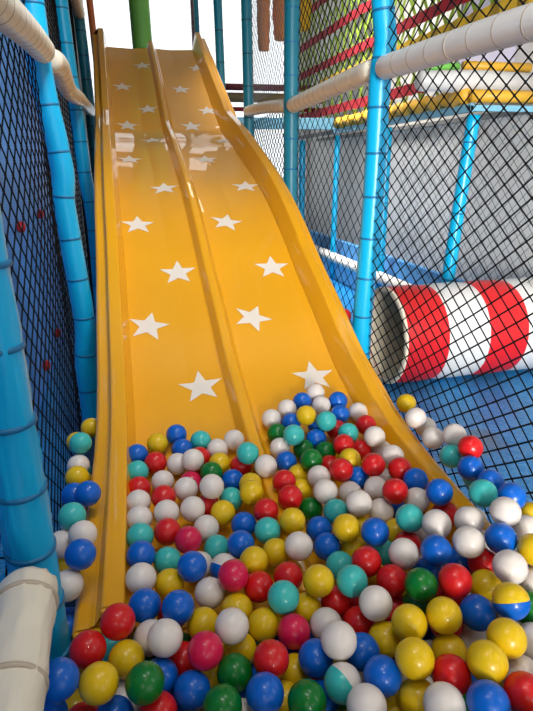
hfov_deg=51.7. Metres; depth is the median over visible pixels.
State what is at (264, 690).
ball
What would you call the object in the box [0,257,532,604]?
floor
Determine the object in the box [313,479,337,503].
ball
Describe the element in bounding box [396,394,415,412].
ball
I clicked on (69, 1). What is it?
safety net
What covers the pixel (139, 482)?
ball
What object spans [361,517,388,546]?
ball
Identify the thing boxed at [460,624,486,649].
ball
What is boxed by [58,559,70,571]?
ball
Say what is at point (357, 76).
bar
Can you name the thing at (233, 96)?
rail
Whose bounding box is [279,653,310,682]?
ball
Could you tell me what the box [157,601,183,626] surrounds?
ball
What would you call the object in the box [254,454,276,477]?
ball
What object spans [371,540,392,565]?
ball
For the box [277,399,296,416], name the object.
ball
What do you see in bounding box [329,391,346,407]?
ball
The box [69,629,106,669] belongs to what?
ball
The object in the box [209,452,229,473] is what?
ball
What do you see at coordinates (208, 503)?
ball
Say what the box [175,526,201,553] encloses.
ball
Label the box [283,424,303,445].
ball
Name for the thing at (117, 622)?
ball
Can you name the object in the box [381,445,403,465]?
ball
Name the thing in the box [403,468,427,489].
ball
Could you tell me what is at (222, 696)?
ball
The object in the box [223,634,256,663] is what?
ball
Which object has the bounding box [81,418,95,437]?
ball
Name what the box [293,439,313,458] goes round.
ball
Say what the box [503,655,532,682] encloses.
ball
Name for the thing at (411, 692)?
ball
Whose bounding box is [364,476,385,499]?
ball
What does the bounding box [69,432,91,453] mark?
ball
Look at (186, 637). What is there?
ball
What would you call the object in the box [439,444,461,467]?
ball
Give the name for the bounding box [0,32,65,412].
wall panel
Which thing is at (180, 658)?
ball
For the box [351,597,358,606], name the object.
ball
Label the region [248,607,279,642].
ball
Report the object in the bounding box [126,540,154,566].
ball
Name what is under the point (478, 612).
ball
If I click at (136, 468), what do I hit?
ball
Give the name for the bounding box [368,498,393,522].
ball
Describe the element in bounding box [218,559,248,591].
ball
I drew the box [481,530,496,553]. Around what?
ball
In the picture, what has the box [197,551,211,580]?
ball
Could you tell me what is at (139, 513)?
ball
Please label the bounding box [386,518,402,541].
ball
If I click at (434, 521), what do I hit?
ball
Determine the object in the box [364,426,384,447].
ball
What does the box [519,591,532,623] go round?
ball
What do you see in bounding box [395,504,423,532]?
ball
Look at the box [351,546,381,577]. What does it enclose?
ball
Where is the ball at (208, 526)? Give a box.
[193,515,218,541]
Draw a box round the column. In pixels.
[128,0,151,48]
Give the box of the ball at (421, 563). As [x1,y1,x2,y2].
[412,558,440,584]
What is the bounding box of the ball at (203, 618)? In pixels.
[187,607,217,636]
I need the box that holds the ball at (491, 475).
[477,469,504,489]
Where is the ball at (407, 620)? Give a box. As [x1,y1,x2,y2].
[391,604,427,639]
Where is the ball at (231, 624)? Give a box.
[215,607,248,644]
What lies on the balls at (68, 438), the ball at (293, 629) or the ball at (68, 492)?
the ball at (68, 492)
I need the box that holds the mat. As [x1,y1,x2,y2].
[65,437,252,662]
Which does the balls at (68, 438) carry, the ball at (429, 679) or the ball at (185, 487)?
the ball at (429, 679)
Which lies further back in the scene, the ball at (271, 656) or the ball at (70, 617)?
the ball at (70, 617)
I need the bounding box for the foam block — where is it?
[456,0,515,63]
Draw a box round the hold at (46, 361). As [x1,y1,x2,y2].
[43,360,50,370]
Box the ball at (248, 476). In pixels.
[239,473,261,487]
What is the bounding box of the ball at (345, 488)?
[338,481,360,502]
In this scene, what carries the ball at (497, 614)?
on the balls at (68, 438)
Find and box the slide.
[71,28,490,676]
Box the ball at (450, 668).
[431,653,471,695]
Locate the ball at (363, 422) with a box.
[356,415,375,434]
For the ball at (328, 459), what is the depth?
1.93 m
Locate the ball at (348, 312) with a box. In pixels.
[345,309,351,319]
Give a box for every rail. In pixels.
[225,83,313,91]
[227,92,321,103]
[233,107,320,111]
[426,63,460,69]
[461,61,531,72]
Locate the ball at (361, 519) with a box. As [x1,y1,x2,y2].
[356,516,368,541]
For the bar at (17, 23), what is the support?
attached to the post at (59, 152)
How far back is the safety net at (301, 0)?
2.95 m
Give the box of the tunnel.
[370,277,532,383]
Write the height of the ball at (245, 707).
0.078 m
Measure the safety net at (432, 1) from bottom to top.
1.016 m
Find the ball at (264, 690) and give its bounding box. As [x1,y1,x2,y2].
[246,671,283,710]
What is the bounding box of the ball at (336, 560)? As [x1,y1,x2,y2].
[326,551,351,579]
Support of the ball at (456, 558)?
on the balls at (68, 438)
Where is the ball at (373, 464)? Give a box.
[361,453,384,476]
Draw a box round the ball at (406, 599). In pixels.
[402,593,429,615]
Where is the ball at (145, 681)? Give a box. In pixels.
[125,661,164,705]
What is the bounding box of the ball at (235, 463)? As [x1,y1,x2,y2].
[230,456,251,474]
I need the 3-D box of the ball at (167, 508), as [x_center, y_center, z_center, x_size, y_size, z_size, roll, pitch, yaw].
[-0.303,0.477,1.671,0.077,0.077,0.077,-2,19,-3]
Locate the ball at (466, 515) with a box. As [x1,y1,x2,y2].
[454,506,484,531]
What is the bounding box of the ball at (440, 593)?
[435,585,465,606]
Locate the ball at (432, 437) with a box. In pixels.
[422,427,443,448]
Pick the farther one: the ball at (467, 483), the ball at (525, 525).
the ball at (467, 483)
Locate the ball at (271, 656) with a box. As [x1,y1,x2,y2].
[253,639,288,677]
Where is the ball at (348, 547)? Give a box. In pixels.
[340,536,365,556]
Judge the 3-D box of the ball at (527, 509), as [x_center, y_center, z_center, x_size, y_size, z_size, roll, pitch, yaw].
[0.739,0.449,1.535,0.077,0.077,0.077,3,19,10]
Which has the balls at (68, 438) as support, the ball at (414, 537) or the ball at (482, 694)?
the ball at (482, 694)
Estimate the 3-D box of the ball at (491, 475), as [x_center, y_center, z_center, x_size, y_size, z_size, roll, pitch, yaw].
[0.660,0.374,1.619,0.077,0.077,0.078,5,20,16]
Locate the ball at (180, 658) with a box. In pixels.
[168,641,196,676]
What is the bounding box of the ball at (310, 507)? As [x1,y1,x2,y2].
[298,497,322,521]
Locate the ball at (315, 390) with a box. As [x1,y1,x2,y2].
[306,383,324,400]
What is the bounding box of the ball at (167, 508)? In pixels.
[154,499,178,521]
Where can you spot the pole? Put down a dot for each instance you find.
(90, 7)
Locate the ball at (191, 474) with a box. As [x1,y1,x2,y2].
[181,471,201,490]
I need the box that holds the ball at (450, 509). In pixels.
[432,502,457,525]
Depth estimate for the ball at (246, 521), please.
1.64 m
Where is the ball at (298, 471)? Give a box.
[289,464,307,479]
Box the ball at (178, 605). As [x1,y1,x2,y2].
[161,590,194,624]
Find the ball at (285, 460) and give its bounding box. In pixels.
[275,451,296,469]
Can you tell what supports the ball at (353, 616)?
on the balls at (68, 438)
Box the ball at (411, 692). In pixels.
[398,678,430,710]
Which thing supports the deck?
on the post at (382, 242)
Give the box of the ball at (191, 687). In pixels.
[173,669,210,710]
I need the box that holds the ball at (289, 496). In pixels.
[278,484,302,508]
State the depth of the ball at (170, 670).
1.17 m
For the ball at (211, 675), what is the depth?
1.23 m
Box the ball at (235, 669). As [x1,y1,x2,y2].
[217,653,252,692]
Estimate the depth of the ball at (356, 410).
2.20 m
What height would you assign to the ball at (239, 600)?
0.077 m
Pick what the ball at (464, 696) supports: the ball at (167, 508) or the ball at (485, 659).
the ball at (485, 659)
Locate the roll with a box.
[414,70,532,91]
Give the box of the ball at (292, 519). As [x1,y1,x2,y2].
[279,507,305,533]
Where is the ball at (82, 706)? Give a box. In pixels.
[69,701,97,710]
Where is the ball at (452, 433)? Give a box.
[442,424,466,445]
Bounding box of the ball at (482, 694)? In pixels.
[466,679,510,710]
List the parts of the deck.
edge trim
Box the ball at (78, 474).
[65,466,88,484]
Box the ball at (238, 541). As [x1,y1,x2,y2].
[227,530,253,558]
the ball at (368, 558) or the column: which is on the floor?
the column
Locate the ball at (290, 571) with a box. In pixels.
[273,561,302,588]
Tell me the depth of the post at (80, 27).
5.58 m
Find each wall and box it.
[45,0,307,256]
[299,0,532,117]
[306,0,532,280]
[396,111,532,286]
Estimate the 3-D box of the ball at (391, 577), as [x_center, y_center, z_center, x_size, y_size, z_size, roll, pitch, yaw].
[0.315,0.564,1.380,0.077,0.077,0.077,5,20,16]
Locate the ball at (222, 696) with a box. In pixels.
[203,683,241,710]
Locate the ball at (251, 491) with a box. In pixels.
[239,480,263,504]
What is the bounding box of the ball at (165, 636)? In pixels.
[147,618,182,657]
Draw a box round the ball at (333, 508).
[323,499,348,523]
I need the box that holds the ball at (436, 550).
[420,534,451,566]
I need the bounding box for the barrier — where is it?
[309,229,464,289]
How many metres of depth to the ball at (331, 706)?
1.14 m
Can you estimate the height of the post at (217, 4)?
4.601 m
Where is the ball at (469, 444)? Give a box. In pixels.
[458,435,483,457]
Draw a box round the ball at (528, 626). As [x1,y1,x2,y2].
[521,622,532,659]
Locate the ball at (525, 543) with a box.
[517,533,532,565]
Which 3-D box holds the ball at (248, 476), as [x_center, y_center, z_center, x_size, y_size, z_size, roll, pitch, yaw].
[-0.053,0.428,1.826,0.077,0.077,0.078,-2,19,-5]
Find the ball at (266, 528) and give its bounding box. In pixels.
[254,517,280,543]
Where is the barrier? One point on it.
(410, 280)
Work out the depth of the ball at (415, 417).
2.00 m
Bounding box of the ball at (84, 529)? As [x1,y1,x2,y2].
[68,520,96,543]
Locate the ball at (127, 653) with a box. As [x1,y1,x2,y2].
[108,639,144,679]
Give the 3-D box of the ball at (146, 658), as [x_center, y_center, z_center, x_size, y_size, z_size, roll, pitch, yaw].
[-0.293,0.702,1.312,0.078,0.078,0.078,4,20,14]
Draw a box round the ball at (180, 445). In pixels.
[171,439,192,453]
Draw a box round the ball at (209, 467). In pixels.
[200,462,222,478]
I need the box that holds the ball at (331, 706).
[314,679,338,710]
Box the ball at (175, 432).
[166,424,186,443]
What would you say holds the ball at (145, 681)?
on the ball at (166, 701)
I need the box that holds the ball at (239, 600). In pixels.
[222,592,252,619]
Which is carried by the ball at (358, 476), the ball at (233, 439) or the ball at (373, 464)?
the ball at (373, 464)
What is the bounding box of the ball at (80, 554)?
[64,538,95,570]
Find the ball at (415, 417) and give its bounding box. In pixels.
[405,407,426,428]
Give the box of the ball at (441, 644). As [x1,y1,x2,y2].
[431,634,466,662]
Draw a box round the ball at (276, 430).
[267,423,285,441]
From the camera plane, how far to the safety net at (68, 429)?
1.90 m
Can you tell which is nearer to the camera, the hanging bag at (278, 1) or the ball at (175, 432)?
the ball at (175, 432)
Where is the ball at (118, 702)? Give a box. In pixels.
[97,695,133,710]
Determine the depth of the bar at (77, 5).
5.07 m
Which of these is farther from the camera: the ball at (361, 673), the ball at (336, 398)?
the ball at (336, 398)
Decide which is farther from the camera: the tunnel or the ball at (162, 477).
the tunnel
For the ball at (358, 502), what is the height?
0.077 m
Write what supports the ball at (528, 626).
on the balls at (68, 438)
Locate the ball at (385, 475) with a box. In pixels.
[379,467,391,480]
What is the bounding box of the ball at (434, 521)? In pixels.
[422,509,451,536]
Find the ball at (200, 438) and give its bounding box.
[190,430,210,448]
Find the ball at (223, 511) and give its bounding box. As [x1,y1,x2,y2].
[210,500,234,525]
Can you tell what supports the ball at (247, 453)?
on the ball at (235, 463)
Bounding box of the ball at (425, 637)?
[422,628,427,640]
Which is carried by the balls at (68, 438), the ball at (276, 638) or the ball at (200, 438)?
the ball at (276, 638)
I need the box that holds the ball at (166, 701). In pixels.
[139,690,177,710]
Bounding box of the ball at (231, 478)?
[221,469,242,489]
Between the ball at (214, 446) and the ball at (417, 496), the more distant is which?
the ball at (214, 446)
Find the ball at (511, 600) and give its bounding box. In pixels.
[492,582,530,620]
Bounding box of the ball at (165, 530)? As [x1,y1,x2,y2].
[154,518,180,545]
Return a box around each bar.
[0,0,54,62]
[0,566,58,710]
[51,49,85,105]
[70,0,84,18]
[82,98,94,115]
[243,99,283,116]
[287,59,370,112]
[375,2,532,79]
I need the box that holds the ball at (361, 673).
[358,671,364,682]
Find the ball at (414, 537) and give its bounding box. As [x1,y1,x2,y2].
[394,531,421,553]
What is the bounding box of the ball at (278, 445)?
[270,438,290,457]
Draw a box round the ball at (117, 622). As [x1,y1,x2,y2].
[100,603,135,640]
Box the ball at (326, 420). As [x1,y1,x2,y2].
[316,411,336,430]
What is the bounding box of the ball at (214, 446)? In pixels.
[207,439,227,456]
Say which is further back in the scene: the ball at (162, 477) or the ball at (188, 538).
the ball at (162, 477)
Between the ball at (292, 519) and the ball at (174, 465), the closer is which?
the ball at (292, 519)
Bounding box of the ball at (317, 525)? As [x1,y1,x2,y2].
[306,516,331,541]
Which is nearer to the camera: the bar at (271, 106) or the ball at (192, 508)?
the ball at (192, 508)
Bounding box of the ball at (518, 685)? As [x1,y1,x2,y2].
[503,671,532,710]
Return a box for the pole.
[86,0,95,55]
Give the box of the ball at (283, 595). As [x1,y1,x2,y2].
[267,580,298,614]
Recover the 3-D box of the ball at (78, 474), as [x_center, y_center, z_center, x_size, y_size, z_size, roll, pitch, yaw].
[-0.639,0.411,1.854,0.078,0.077,0.077,3,19,10]
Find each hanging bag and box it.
[256,0,269,51]
[272,0,283,41]
[300,0,311,31]
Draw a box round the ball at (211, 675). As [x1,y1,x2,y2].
[199,664,218,687]
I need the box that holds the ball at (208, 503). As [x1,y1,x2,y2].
[199,495,218,514]
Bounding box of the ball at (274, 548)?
[262,538,288,566]
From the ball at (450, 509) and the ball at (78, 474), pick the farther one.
the ball at (78, 474)
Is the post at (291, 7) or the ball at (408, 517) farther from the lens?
the post at (291, 7)
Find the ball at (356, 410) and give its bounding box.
[349,402,367,420]
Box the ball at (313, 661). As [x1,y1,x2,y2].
[298,638,332,678]
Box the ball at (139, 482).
[129,476,150,493]
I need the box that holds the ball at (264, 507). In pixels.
[253,498,278,520]
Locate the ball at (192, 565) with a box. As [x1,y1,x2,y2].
[177,551,206,582]
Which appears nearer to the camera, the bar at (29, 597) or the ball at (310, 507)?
the bar at (29, 597)
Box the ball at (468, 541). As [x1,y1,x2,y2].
[452,526,484,557]
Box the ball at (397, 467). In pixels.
[388,457,411,480]
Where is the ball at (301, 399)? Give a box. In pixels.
[293,392,311,409]
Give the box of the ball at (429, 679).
[401,675,432,683]
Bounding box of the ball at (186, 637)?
[183,632,191,641]
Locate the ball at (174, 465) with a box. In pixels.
[166,453,185,474]
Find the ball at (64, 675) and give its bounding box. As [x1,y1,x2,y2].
[45,657,79,703]
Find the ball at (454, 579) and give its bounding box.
[438,563,472,597]
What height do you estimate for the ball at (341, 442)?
0.077 m
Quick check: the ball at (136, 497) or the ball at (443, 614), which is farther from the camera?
the ball at (136, 497)
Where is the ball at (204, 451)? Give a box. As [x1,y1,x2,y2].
[194,447,209,468]
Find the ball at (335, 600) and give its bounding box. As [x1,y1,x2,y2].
[321,585,350,617]
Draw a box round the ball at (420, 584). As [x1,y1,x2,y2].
[404,567,437,602]
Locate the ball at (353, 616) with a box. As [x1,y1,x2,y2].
[343,605,374,633]
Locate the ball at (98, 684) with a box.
[78,661,118,705]
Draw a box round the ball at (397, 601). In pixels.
[385,595,403,620]
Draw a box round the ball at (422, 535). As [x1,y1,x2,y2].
[414,527,427,541]
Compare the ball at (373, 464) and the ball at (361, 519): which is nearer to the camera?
the ball at (361, 519)
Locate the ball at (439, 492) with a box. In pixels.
[425,478,452,505]
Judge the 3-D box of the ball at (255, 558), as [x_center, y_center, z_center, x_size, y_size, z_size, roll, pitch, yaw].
[-0.034,0.552,1.478,0.077,0.077,0.077,2,19,6]
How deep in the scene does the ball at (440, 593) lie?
1.31 m
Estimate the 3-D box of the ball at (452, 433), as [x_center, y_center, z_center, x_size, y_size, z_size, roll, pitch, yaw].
[0.633,0.268,1.853,0.077,0.078,0.077,-2,19,-4]
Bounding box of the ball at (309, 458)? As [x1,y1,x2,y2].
[300,449,322,470]
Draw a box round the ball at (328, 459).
[322,455,336,476]
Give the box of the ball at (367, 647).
[346,632,379,671]
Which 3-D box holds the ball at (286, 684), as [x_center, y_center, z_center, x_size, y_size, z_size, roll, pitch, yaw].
[0.038,0.736,1.171,0.078,0.078,0.077,2,19,9]
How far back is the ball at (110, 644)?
1.30 m
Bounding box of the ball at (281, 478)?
[272,469,295,491]
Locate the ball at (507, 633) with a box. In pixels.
[486,617,527,659]
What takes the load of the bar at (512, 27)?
attached to the post at (382, 16)
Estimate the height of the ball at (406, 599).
0.077 m
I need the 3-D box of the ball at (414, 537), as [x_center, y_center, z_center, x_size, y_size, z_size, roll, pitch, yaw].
[0.394,0.529,1.537,0.078,0.077,0.078,5,20,16]
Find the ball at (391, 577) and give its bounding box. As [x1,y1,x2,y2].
[376,564,405,596]
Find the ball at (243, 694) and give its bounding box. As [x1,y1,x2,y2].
[239,690,245,697]
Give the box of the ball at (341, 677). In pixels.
[324,661,361,704]
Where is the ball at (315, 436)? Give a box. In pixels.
[306,429,326,448]
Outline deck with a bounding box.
[237,88,532,140]
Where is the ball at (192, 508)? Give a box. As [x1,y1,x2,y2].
[180,496,204,521]
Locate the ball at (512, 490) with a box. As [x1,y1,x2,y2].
[497,482,526,507]
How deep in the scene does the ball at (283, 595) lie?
1.30 m
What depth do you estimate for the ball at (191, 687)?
1.13 m
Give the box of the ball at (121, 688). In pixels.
[115,680,139,710]
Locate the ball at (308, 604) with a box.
[292,592,320,625]
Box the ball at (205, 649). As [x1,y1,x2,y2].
[187,630,223,670]
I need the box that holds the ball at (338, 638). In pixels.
[321,620,356,660]
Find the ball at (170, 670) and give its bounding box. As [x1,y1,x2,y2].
[151,657,177,692]
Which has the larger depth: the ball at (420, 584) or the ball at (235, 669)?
the ball at (420, 584)
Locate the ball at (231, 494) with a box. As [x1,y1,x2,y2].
[219,487,242,510]
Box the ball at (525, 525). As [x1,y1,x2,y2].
[512,515,532,540]
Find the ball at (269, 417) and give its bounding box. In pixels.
[262,409,280,427]
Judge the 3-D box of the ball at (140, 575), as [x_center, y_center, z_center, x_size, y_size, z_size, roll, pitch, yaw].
[-0.318,0.566,1.395,0.078,0.077,0.077,4,19,13]
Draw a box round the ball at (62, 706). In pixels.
[44,700,67,710]
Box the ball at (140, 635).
[133,619,157,656]
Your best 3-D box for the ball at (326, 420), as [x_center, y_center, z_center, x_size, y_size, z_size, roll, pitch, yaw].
[0.228,0.249,2.089,0.077,0.077,0.078,-1,19,-1]
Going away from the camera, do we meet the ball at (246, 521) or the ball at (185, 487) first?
the ball at (246, 521)
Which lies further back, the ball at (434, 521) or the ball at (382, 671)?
the ball at (434, 521)
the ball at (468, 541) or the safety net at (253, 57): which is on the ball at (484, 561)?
the ball at (468, 541)
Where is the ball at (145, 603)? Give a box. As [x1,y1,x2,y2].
[128,588,160,622]
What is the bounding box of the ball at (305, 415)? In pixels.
[296,405,315,425]
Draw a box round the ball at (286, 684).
[278,680,293,710]
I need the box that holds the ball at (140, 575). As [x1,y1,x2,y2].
[125,562,156,593]
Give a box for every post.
[0,207,71,660]
[21,0,96,420]
[55,0,95,319]
[72,0,94,183]
[193,0,199,32]
[213,0,224,86]
[241,0,253,136]
[283,0,299,205]
[298,140,305,220]
[329,135,340,278]
[352,0,396,358]
[375,127,392,288]
[441,114,480,282]
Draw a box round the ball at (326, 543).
[313,532,340,560]
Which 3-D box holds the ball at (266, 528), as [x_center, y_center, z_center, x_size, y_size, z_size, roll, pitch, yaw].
[0.003,0.512,1.609,0.077,0.078,0.078,3,19,9]
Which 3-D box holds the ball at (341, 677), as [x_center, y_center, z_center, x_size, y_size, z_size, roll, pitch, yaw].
[0.157,0.671,1.127,0.077,0.078,0.078,-11,22,-28]
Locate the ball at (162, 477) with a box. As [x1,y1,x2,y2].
[151,470,173,488]
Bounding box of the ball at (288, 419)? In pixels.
[281,413,300,426]
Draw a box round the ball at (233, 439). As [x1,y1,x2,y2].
[224,430,244,450]
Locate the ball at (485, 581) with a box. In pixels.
[470,569,501,602]
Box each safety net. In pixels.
[0,34,80,577]
[39,0,88,430]
[68,0,95,323]
[74,0,283,148]
[251,0,283,103]
[253,113,283,178]
[296,87,367,324]
[297,0,373,90]
[368,44,532,565]
[387,0,525,51]
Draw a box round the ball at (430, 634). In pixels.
[427,628,432,639]
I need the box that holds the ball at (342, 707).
[338,705,346,710]
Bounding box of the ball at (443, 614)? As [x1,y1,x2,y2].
[426,596,462,634]
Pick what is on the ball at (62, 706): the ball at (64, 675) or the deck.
the ball at (64, 675)
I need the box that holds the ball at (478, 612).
[460,594,495,631]
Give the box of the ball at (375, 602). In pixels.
[359,585,392,621]
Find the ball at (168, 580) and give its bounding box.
[154,568,183,598]
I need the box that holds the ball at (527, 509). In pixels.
[521,502,532,516]
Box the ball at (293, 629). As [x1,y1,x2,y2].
[277,613,309,649]
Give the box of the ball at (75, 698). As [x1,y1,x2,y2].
[66,688,82,710]
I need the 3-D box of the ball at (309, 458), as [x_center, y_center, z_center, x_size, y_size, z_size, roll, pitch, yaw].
[0.154,0.358,1.883,0.077,0.078,0.077,4,19,12]
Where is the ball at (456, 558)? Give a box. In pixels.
[447,547,470,572]
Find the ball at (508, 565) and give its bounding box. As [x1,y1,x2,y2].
[492,549,527,583]
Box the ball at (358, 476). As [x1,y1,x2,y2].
[347,466,369,488]
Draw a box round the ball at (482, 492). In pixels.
[468,479,497,507]
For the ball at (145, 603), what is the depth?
1.29 m
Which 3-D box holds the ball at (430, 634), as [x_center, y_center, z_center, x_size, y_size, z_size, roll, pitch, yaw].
[0.428,0.747,1.486,0.077,0.077,0.077,3,19,11]
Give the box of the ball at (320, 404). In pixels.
[312,396,330,414]
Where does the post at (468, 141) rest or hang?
on the floor
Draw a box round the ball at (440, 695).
[423,681,465,710]
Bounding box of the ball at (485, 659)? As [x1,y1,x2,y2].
[466,639,508,683]
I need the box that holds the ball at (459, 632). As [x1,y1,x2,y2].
[429,621,463,636]
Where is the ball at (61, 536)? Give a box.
[53,530,69,558]
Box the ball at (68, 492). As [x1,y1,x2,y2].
[61,482,79,504]
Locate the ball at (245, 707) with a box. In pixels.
[241,698,251,710]
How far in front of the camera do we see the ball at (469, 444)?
1.72 m
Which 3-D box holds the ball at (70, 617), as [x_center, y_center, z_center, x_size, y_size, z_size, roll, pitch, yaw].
[-0.507,0.694,1.389,0.078,0.078,0.077,5,20,17]
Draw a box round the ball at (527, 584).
[519,566,532,590]
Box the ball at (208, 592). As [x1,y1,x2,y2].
[194,577,224,608]
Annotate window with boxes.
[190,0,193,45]
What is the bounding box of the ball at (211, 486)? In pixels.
[199,474,223,498]
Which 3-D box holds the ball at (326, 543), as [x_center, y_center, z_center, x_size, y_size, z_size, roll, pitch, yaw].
[0.172,0.541,1.558,0.077,0.077,0.077,2,19,8]
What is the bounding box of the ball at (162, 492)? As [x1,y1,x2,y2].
[151,485,175,505]
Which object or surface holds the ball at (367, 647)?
on the balls at (68, 438)
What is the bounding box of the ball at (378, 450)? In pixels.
[372,441,389,454]
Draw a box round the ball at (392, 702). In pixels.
[385,694,401,710]
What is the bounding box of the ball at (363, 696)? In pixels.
[346,683,386,710]
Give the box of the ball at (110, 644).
[102,635,126,661]
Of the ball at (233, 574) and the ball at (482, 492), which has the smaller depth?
the ball at (233, 574)
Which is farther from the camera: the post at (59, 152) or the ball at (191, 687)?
the post at (59, 152)
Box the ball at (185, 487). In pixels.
[174,477,197,500]
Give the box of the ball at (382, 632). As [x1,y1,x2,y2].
[369,620,401,657]
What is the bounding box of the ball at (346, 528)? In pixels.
[332,514,359,541]
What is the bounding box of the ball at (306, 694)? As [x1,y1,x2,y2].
[287,678,326,710]
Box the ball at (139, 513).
[127,505,152,527]
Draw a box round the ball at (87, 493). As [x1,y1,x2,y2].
[75,480,100,506]
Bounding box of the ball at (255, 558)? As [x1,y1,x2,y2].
[240,546,267,573]
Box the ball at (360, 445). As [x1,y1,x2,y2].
[354,439,371,460]
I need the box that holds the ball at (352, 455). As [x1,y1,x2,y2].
[339,448,360,466]
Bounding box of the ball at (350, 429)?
[338,423,358,440]
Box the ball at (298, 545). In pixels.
[285,531,312,560]
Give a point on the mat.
(90, 454)
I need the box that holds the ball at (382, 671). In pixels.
[363,654,401,697]
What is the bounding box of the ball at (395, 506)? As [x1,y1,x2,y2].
[392,502,403,517]
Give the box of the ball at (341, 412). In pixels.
[331,405,349,422]
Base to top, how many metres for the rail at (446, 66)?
0.060 m
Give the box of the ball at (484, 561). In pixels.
[467,548,495,573]
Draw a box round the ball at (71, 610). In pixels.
[65,607,74,613]
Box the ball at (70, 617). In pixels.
[66,613,73,635]
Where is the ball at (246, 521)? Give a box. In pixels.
[231,512,255,534]
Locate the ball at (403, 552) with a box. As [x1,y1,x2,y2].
[388,538,418,569]
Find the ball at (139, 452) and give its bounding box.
[129,444,147,461]
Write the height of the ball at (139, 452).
0.077 m
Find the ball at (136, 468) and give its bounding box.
[128,460,148,478]
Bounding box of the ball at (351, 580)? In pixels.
[336,564,367,597]
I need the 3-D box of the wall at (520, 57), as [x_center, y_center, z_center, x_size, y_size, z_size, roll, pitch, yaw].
[2.174,-2.547,3.185,0.100,5.400,12.400,-5,20,-13]
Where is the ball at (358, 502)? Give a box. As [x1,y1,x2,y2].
[346,490,371,516]
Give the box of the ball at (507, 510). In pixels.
[489,496,521,526]
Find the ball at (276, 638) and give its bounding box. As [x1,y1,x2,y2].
[274,635,299,653]
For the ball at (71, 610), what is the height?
0.078 m
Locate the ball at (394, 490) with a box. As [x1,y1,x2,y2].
[382,478,408,503]
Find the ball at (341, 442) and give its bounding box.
[333,434,353,454]
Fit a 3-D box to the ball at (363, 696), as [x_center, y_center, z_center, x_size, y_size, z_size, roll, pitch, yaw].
[0.192,0.674,1.058,0.078,0.077,0.078,1,19,4]
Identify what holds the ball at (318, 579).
on the ball at (308, 604)
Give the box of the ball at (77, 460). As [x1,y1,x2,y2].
[67,455,89,470]
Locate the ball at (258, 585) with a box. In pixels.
[244,570,273,602]
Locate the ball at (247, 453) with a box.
[236,442,258,464]
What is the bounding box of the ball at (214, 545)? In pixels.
[204,535,228,558]
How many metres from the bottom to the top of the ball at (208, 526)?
0.077 m
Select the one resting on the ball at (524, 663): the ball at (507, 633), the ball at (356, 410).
the ball at (507, 633)
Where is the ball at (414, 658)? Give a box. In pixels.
[395,637,434,680]
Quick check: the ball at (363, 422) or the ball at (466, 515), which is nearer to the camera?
the ball at (466, 515)
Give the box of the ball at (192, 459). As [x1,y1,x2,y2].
[181,449,203,470]
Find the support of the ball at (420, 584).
on the ball
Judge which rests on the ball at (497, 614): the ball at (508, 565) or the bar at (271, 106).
the ball at (508, 565)
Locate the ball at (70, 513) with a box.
[58,502,85,529]
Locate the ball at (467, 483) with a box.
[462,469,484,486]
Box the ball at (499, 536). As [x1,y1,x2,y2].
[484,522,517,552]
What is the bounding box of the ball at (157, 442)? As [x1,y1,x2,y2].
[147,433,167,452]
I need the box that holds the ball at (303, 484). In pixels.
[295,478,311,499]
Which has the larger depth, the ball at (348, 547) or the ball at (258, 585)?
the ball at (348, 547)
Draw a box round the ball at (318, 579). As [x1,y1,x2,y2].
[303,564,333,597]
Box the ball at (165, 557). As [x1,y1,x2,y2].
[153,546,180,572]
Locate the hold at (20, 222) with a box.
[17,221,25,232]
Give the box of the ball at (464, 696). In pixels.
[463,681,472,710]
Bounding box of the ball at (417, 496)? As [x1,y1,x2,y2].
[404,487,429,511]
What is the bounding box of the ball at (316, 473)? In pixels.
[307,465,330,487]
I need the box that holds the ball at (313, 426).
[308,415,324,431]
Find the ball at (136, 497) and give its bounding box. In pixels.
[127,490,150,509]
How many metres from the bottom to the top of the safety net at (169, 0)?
2.972 m
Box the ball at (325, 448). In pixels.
[315,441,335,456]
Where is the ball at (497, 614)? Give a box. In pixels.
[495,610,521,623]
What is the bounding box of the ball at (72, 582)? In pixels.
[60,569,83,601]
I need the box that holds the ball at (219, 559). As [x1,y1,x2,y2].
[210,553,234,578]
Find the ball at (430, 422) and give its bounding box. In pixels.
[416,417,436,435]
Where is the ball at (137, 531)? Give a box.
[126,522,153,546]
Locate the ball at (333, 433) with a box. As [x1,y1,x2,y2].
[327,420,343,438]
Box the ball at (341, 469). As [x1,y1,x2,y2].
[329,458,352,481]
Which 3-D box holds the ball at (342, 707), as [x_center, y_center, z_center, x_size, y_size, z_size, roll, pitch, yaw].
[0.189,0.788,1.187,0.077,0.078,0.077,6,20,17]
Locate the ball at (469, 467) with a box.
[457,455,483,480]
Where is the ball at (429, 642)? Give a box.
[425,640,432,676]
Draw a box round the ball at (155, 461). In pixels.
[144,452,166,473]
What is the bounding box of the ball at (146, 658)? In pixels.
[132,637,155,660]
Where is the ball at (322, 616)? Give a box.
[310,607,341,638]
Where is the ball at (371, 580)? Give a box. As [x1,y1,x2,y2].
[367,565,382,586]

